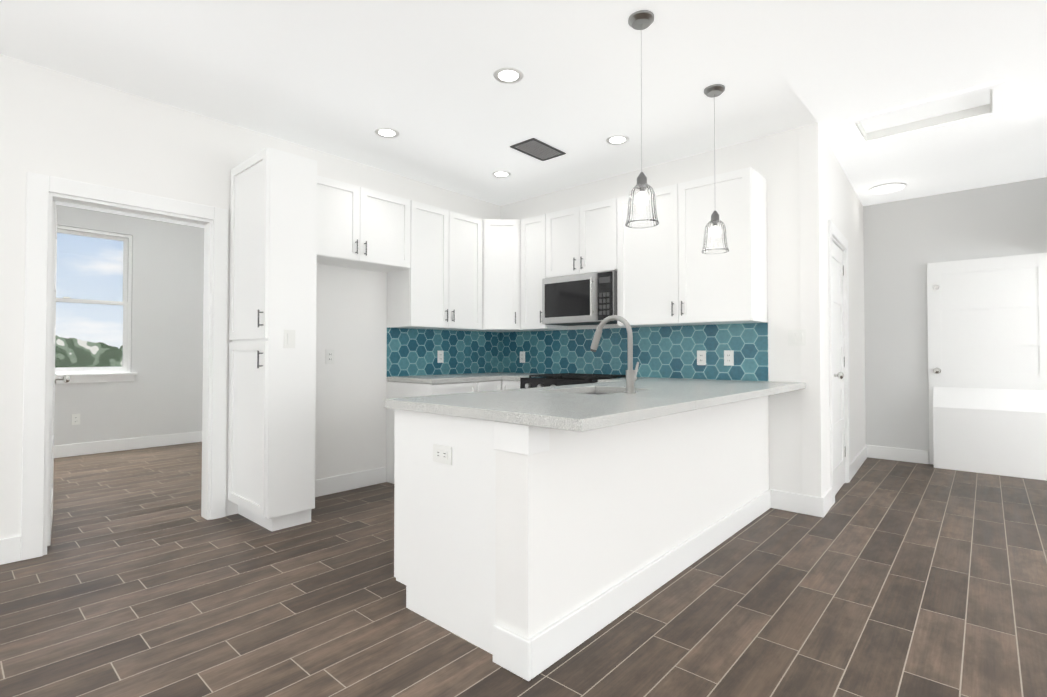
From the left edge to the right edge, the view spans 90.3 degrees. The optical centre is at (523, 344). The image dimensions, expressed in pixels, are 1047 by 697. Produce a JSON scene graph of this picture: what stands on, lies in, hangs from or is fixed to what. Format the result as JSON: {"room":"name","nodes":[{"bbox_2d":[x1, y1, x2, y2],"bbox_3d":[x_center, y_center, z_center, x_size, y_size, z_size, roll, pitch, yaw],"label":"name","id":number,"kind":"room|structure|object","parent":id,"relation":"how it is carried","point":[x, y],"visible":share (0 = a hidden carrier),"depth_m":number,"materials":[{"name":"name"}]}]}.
{"room":"kitchen","nodes":[
{"label":"kitchen","id":0,"kind":"room"},
{"bbox_2d":[54,204,203,445],"bbox_3d":[-4.852,-0.140,5.929,0.120,2.740,11.270,-1,-1,42],"label":"wall","id":1,"kind":"structure","parent":0,"point":[161,394],"depth_m":6.27,"materials":[{"name":"grey paint"}]},
{"bbox_2d":[72,414,79,424],"bbox_3d":[-4.926,0.826,5.731,0.008,0.117,0.072,-1,-1,42],"label":"outlet","id":2,"kind":"object","parent":1,"relation":"attached to","point":[75,419],"visible":1,"depth_m":5.73,"materials":[{"name":"white plastic"}]},
{"bbox_2d":[55,225,137,383],"bbox_3d":[-4.969,-0.432,5.750,0.160,1.718,1.140,-1,-1,42],"label":"window","id":3,"kind":"structure","parent":1,"relation":"in","point":[122,373],"depth_m":5.96,"materials":[{"name":"glass"}]},
{"bbox_2d":[54,431,201,457],"bbox_3d":[-5.333,1.151,5.264,0.016,0.135,5.030,-1,-1,42],"label":"baseboard","id":4,"kind":"structure","parent":1,"relation":"attached to","point":[76,449],"depth_m":6.04,"materials":[{"name":"paint"}]},
{"bbox_2d":[0,54,500,538],"bbox_3d":[-2.200,-0.180,3.570,0.120,2.740,11.270,-1,-1,42],"label":"wall","id":5,"kind":"structure","parent":0,"point":[53,123],"depth_m":3.38,"materials":[{"name":"white paint"}]},
{"bbox_2d":[0,536,20,564],"bbox_3d":[-4.317,1.081,1.066,0.016,0.135,4.745,-1,-1,42],"label":"baseboard","id":6,"kind":"structure","parent":5,"relation":"attached to","point":[10,549],"depth_m":2.80,"materials":[{"name":"paint"}]},
{"bbox_2d":[47,201,70,545],"bbox_3d":[-3.008,0.165,3.356,0.799,2.020,0.216,-1,-1,42],"label":"door leaf","id":7,"kind":"structure","parent":5,"relation":"in","point":[64,378],"depth_m":3.05,"materials":[{"name":"paint"}]},
{"bbox_2d":[21,172,227,560],"bbox_3d":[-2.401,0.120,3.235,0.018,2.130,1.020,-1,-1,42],"label":"door frame","id":8,"kind":"structure","parent":5,"relation":"attached to","point":[39,187],"depth_m":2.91,"materials":[{"name":"paint"}]},
{"bbox_2d":[326,350,333,363],"bbox_3d":[-1.556,0.101,4.191,0.008,0.117,0.072,-1,-1,42],"label":"outlet","id":9,"kind":"object","parent":5,"relation":"attached to","point":[329,356],"visible":1,"depth_m":4.19,"materials":[{"name":"white plastic"}]},
{"bbox_2d":[315,467,386,496],"bbox_3d":[-1.518,1.134,4.212,0.016,0.135,0.948,-1,-1,42],"label":"baseboard","id":10,"kind":"structure","parent":5,"relation":"attached to","point":[339,483],"depth_m":4.30,"materials":[{"name":"paint"}]},
{"bbox_2d":[317,175,410,272],"bbox_3d":[-1.380,-0.931,4.124,0.381,0.580,0.948,-1,-1,42],"label":"upper cabinet","id":11,"kind":"object","parent":5,"relation":"attached to","point":[359,227],"visible":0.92,"depth_m":4.04,"materials":[{"name":"white paint"}]},
{"bbox_2d":[387,200,481,330],"bbox_3d":[-0.788,-0.677,4.785,0.381,1.065,0.828,-1,-1,42],"label":"upper cabinet","id":12,"kind":"object","parent":5,"relation":"attached to","point":[437,285],"visible":1,"depth_m":4.62,"materials":[{"name":"white paint"}]},
{"bbox_2d":[387,328,499,376],"bbox_3d":[-0.729,0.078,5.121,0.006,0.433,1.430,-1,-1,42],"label":"tile backsplash","id":13,"kind":"structure","parent":5,"relation":"attached to","point":[411,352],"depth_m":5.04,"materials":[{"name":"teal tile"}]},
{"bbox_2d":[437,351,443,362],"bbox_3d":[-0.801,0.120,5.028,0.008,0.117,0.072,-1,-1,42],"label":"outlet","id":14,"kind":"object","parent":13,"relation":"attached to","point":[440,356],"visible":1,"depth_m":5.02,"materials":[{"name":"white plastic"}]},
{"bbox_2d":[460,219,537,331],"bbox_3d":[-0.226,-0.669,5.248,0.607,1.065,0.607,-1,-1,42],"label":"upper cabinet","id":15,"kind":"object","parent":5,"relation":"attached to","point":[501,275],"visible":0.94,"depth_m":5.01,"materials":[{"name":"white paint"}]},
{"bbox_2d":[0,442,1046,696],"bbox_3d":[-0.351,1.222,1.901,12.370,0.120,11.470,-1,-1,42],"label":"floor","id":16,"kind":"structure","parent":0,"point":[880,578],"depth_m":2.32,"materials":[{"name":"brown wood"}]},
{"bbox_2d":[228,147,316,530],"bbox_3d":[-1.732,-0.020,3.542,0.608,2.420,0.361,-1,-1,42],"label":"pantry cabinet","id":17,"kind":"object","parent":16,"relation":"on","point":[272,379],"visible":1,"depth_m":3.38,"materials":[{"name":"white paint"}]},
{"bbox_2d":[284,330,294,347],"bbox_3d":[-1.498,-0.034,3.338,0.011,0.117,0.072,-1,-1,42],"label":"light switch","id":18,"kind":"object","parent":17,"relation":"attached to","point":[289,338],"visible":1,"depth_m":3.33,"materials":[{"name":"white plastic"}]},
{"bbox_2d":[386,381,485,483],"bbox_3d":[-0.784,0.768,4.579,0.628,0.878,0.562,-1,-1,42],"label":"base cabinet","id":19,"kind":"object","parent":16,"relation":"on","point":[399,389],"depth_m":4.49,"materials":[{"name":"white paint"}]},
{"bbox_2d":[387,372,538,383],"bbox_3d":[-0.385,0.309,4.817,0.918,0.040,1.438,-1,-1,42],"label":"countertop","id":20,"kind":"structure","parent":19,"relation":"on","point":[452,378],"depth_m":4.61,"materials":[{"name":"stone"}]},
{"bbox_2d":[394,409,495,654],"bbox_3d":[-0.126,0.732,2.407,0.665,0.878,0.663,-1,-1,42],"label":"base cabinet","id":21,"kind":"object","parent":16,"relation":"on","point":[444,538],"visible":0.19,"depth_m":2.10,"materials":[{"name":"white paint"}]},
{"bbox_2d":[433,444,451,464],"bbox_3d":[-0.336,0.455,2.149,0.117,0.072,0.008,-1,-1,42],"label":"outlet","id":22,"kind":"object","parent":21,"relation":"attached to","point":[442,454],"visible":1,"depth_m":2.14,"materials":[{"name":"white plastic"}]},
{"bbox_2d":[384,377,805,431],"bbox_3d":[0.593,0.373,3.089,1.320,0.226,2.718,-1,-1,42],"label":"countertop","id":23,"kind":"structure","parent":21,"relation":"on","point":[602,403],"depth_m":2.29,"materials":[{"name":"stone"}]},
{"bbox_2d":[590,315,638,393],"bbox_3d":[0.492,0.050,2.803,0.280,0.411,0.114,-1,-1,42],"label":"sink faucet","id":24,"kind":"object","parent":23,"relation":"on","point":[631,375],"visible":1,"depth_m":2.71,"materials":[{"name":"metal"}]},
{"bbox_2d":[486,380,501,390],"bbox_3d":[-0.558,0.772,4.833,0.628,0.878,0.357,-1,-1,42],"label":"base cabinet","id":25,"kind":"object","parent":16,"relation":"on","point":[490,385],"depth_m":4.70,"materials":[{"name":"white paint"}]},
{"bbox_2d":[502,380,519,389],"bbox_3d":[0.100,0.773,4.896,0.306,0.878,0.659,-1,-1,42],"label":"base cabinet","id":26,"kind":"object","parent":16,"relation":"on","point":[507,385],"visible":0.02,"depth_m":4.71,"materials":[{"name":"white paint"}]},
{"bbox_2d":[520,373,625,388],"bbox_3d":[0.469,0.737,4.509,0.752,0.938,0.736,-1,-1,42],"label":"range","id":27,"kind":"object","parent":16,"relation":"on","point":[545,380],"visible":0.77,"depth_m":4.35,"materials":[{"name":"black metal"}]},
{"bbox_2d":[933,387,1046,480],"bbox_3d":[4.408,0.818,4.903,0.860,0.790,0.130,-1,-1,42],"label":"half wall","id":28,"kind":"structure","parent":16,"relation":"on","point":[1002,432],"depth_m":4.87,"materials":[{"name":"paint"}]},
{"bbox_2d":[0,0,1046,227],"bbox_3d":[-0.351,-1.622,1.949,12.370,0.150,11.470,-1,-1,42],"label":"ceiling","id":29,"kind":"structure","parent":0,"point":[344,79],"depth_m":3.01,"materials":[{"name":"white paint"}]},
{"bbox_2d":[375,127,398,137],"bbox_3d":[-0.997,-1.542,3.801,0.176,0.006,0.176,-1,-1,42],"label":"recessed light","id":30,"kind":"object","parent":29,"relation":"in","point":[384,132],"visible":1,"depth_m":3.79,"materials":[{"name":"paint"}]},
{"bbox_2d":[492,171,510,177],"bbox_3d":[-0.199,-1.528,4.683,0.176,0.006,0.176,-1,-1,42],"label":"recessed light","id":31,"kind":"object","parent":29,"relation":"in","point":[501,174],"visible":0.98,"depth_m":4.68,"materials":[{"name":"paint"}]},
{"bbox_2d":[493,67,523,83],"bbox_3d":[-0.087,-1.556,3.018,0.176,0.006,0.176,-1,-1,42],"label":"recessed light","id":32,"kind":"object","parent":29,"relation":"in","point":[507,75],"visible":1,"depth_m":3.01,"materials":[{"name":"paint"}]},
{"bbox_2d":[510,138,565,160],"bbox_3d":[0.117,-1.537,4.121,0.244,0.008,0.404,-1,-1,42],"label":"ceiling vent","id":33,"kind":"object","parent":29,"relation":"in","point":[537,149],"visible":0.96,"depth_m":4.11,"materials":[{"name":"silver metal"}]},
{"bbox_2d":[606,135,628,144],"bbox_3d":[0.710,-1.540,3.929,0.176,0.006,0.176,-1,-1,42],"label":"recessed light","id":34,"kind":"object","parent":29,"relation":"in","point":[617,139],"visible":1,"depth_m":3.92,"materials":[{"name":"paint"}]},
{"bbox_2d":[625,10,658,227],"bbox_3d":[0.566,-1.070,2.496,0.158,0.995,0.158,-1,-1,42],"label":"pendant light","id":35,"kind":"object","parent":29,"relation":"hanging from","point":[642,212],"visible":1,"depth_m":2.46,"materials":[{"name":"clear glass"}]},
{"bbox_2d":[702,84,728,253],"bbox_3d":[1.164,-1.059,3.168,0.158,0.995,0.158,-1,-1,42],"label":"pendant light","id":36,"kind":"object","parent":29,"relation":"hanging from","point":[715,237],"visible":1,"depth_m":3.13,"materials":[{"name":"clear glass"}]},
{"bbox_2d":[843,79,1005,146],"bbox_3d":[2.715,-1.582,3.551,0.830,0.092,0.570,-1,-1,42],"label":"attic hatch","id":37,"kind":"object","parent":29,"relation":"attached to","point":[985,101],"visible":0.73,"depth_m":3.59,"materials":[{"name":"white paint"}]},
{"bbox_2d":[495,396,768,639],"bbox_3d":[0.850,0.740,2.875,0.160,0.878,2.688,-1,-1,42],"label":"wall","id":38,"kind":"structure","parent":0,"point":[583,518],"depth_m":2.21,"materials":[{"name":"white paint"}]},
{"bbox_2d":[493,421,548,454],"bbox_3d":[-0.009,0.336,1.909,0.174,0.104,0.117,-1,-1,42],"label":"trim","id":39,"kind":"structure","parent":38,"relation":"attached to","point":[520,439],"depth_m":1.86,"materials":[{"name":"paint"}]},
{"bbox_2d":[493,489,770,680],"bbox_3d":[0.845,1.111,2.852,0.177,0.135,2.690,-1,-1,42],"label":"baseboard","id":40,"kind":"structure","parent":38,"relation":"attached to","point":[530,658],"depth_m":2.16,"materials":[{"name":"paint"}]},
{"bbox_2d":[501,124,824,496],"bbox_3d":[0.944,-0.161,4.688,3.090,2.740,0.120,-1,-1,42],"label":"wall","id":41,"kind":"structure","parent":0,"point":[773,159],"depth_m":3.80,"materials":[{"name":"white paint"}]},
{"bbox_2d":[521,214,567,330],"bbox_3d":[0.193,-0.673,5.026,0.307,1.065,0.381,-1,-1,42],"label":"upper cabinet","id":42,"kind":"object","parent":41,"relation":"attached to","point":[533,252],"visible":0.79,"depth_m":4.92,"materials":[{"name":"white paint"}]},
{"bbox_2d":[546,198,616,277],"bbox_3d":[0.593,-0.911,4.675,0.758,0.600,0.381,-1,-1,42],"label":"upper cabinet","id":43,"kind":"object","parent":41,"relation":"attached to","point":[582,239],"visible":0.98,"depth_m":4.53,"materials":[{"name":"white paint"}]},
{"bbox_2d":[542,270,616,325],"bbox_3d":[0.565,-0.393,4.635,0.756,0.419,0.449,-1,-1,42],"label":"microwave","id":44,"kind":"object","parent":43,"relation":"attached to","point":[582,299],"visible":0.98,"depth_m":4.47,"materials":[{"name":"silver metal"}]},
{"bbox_2d":[500,323,767,380],"bbox_3d":[0.774,0.071,4.748,2.748,0.433,0.006,-1,-1,42],"label":"tile backsplash","id":45,"kind":"structure","parent":41,"relation":"attached to","point":[665,352],"depth_m":4.46,"materials":[{"name":"teal tile"}]},
{"bbox_2d":[520,351,524,362],"bbox_3d":[-0.012,0.133,5.436,0.072,0.117,0.008,-1,-1,42],"label":"outlet","id":46,"kind":"object","parent":45,"relation":"attached to","point":[522,356],"visible":1,"depth_m":5.43,"materials":[{"name":"white plastic"}]},
{"bbox_2d":[697,350,705,364],"bbox_3d":[1.422,0.108,4.161,0.072,0.117,0.008,-1,-1,42],"label":"outlet","id":47,"kind":"object","parent":45,"relation":"attached to","point":[701,357],"visible":1,"depth_m":4.16,"materials":[{"name":"white plastic"}]},
{"bbox_2d":[724,350,733,365],"bbox_3d":[1.584,0.106,4.016,0.072,0.117,0.008,-1,-1,42],"label":"outlet","id":48,"kind":"object","parent":45,"relation":"attached to","point":[728,357],"visible":1,"depth_m":4.01,"materials":[{"name":"white plastic"}]},
{"bbox_2d":[617,167,767,326],"bbox_3d":[1.276,-0.689,4.063,1.068,1.065,0.381,-1,-1,42],"label":"upper cabinet","id":49,"kind":"object","parent":41,"relation":"attached to","point":[669,273],"visible":0.96,"depth_m":3.86,"materials":[{"name":"white paint"}]},
{"bbox_2d":[770,489,823,516],"bbox_3d":[1.932,1.125,3.696,0.354,0.135,0.016,-1,-1,42],"label":"baseboard","id":50,"kind":"structure","parent":41,"relation":"attached to","point":[798,503],"depth_m":3.68,"materials":[{"name":"paint"}]},
{"bbox_2d":[799,123,865,496],"bbox_3d":[2.865,-0.161,4.713,0.253,2.740,2.723,-1,-1,42],"label":"wall","id":51,"kind":"structure","parent":0,"point":[842,208],"depth_m":3.75,"materials":[{"name":"white paint"}]},
{"bbox_2d":[822,487,832,517],"bbox_3d":[2.172,1.125,3.724,0.034,0.135,0.376,-1,-1,42],"label":"baseboard","id":52,"kind":"structure","parent":51,"relation":"attached to","point":[827,496],"depth_m":3.72,"materials":[{"name":"paint"}]},
{"bbox_2d":[832,241,845,494],"bbox_3d":[2.592,0.189,4.254,0.148,2.010,0.735,-1,-1,42],"label":"closet door","id":53,"kind":"structure","parent":51,"relation":"in","point":[839,366],"depth_m":4.34,"materials":[{"name":"paint"}]},
{"bbox_2d":[828,220,850,504],"bbox_3d":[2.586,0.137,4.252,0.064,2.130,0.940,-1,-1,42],"label":"trim","id":54,"kind":"structure","parent":51,"relation":"attached to","point":[835,233],"depth_m":3.93,"materials":[{"name":"paint"}]},
{"bbox_2d":[850,445,866,478],"bbox_3d":[3.306,1.149,5.131,0.082,0.135,1.359,-1,-1,42],"label":"baseboard","id":55,"kind":"structure","parent":51,"relation":"attached to","point":[859,459],"depth_m":5.04,"materials":[{"name":"paint"}]},
{"bbox_2d":[863,177,1046,464],"bbox_3d":[4.681,-0.158,4.910,8.620,2.740,0.120,-1,-1,42],"label":"wall","id":56,"kind":"structure","parent":0,"point":[906,241],"depth_m":5.40,"materials":[{"name":"grey paint"}]},
{"bbox_2d":[867,445,928,463],"bbox_3d":[3.915,1.155,5.479,0.550,0.135,0.016,-1,-1,42],"label":"baseboard","id":57,"kind":"structure","parent":56,"relation":"attached to","point":[900,454],"depth_m":5.46,"materials":[{"name":"paint"}]},
{"label":"outside","id":58,"kind":"structure","parent":0,"visible":0},
{"bbox_2d":[55,233,122,367],"bbox_3d":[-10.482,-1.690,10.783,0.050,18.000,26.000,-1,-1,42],"label":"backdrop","id":59,"kind":"structure","parent":58,"point":[69,246],"depth_m":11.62,"materials":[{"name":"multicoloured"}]},
{"bbox_3d":[4.314,-0.173,3.986,0.120,2.740,1.750,-1,-1,42],"label":"wall","id":60,"kind":"structure","parent":0,"visible":0},
{"bbox_2d":[927,253,1046,463],"bbox_3d":[4.437,0.186,4.953,0.930,2.030,0.122,-1,-1,42],"label":"door leaf","id":61,"kind":"structure","parent":60,"relation":"in","point":[987,323],"depth_m":4.99,"materials":[{"name":"paint"}]}
]}

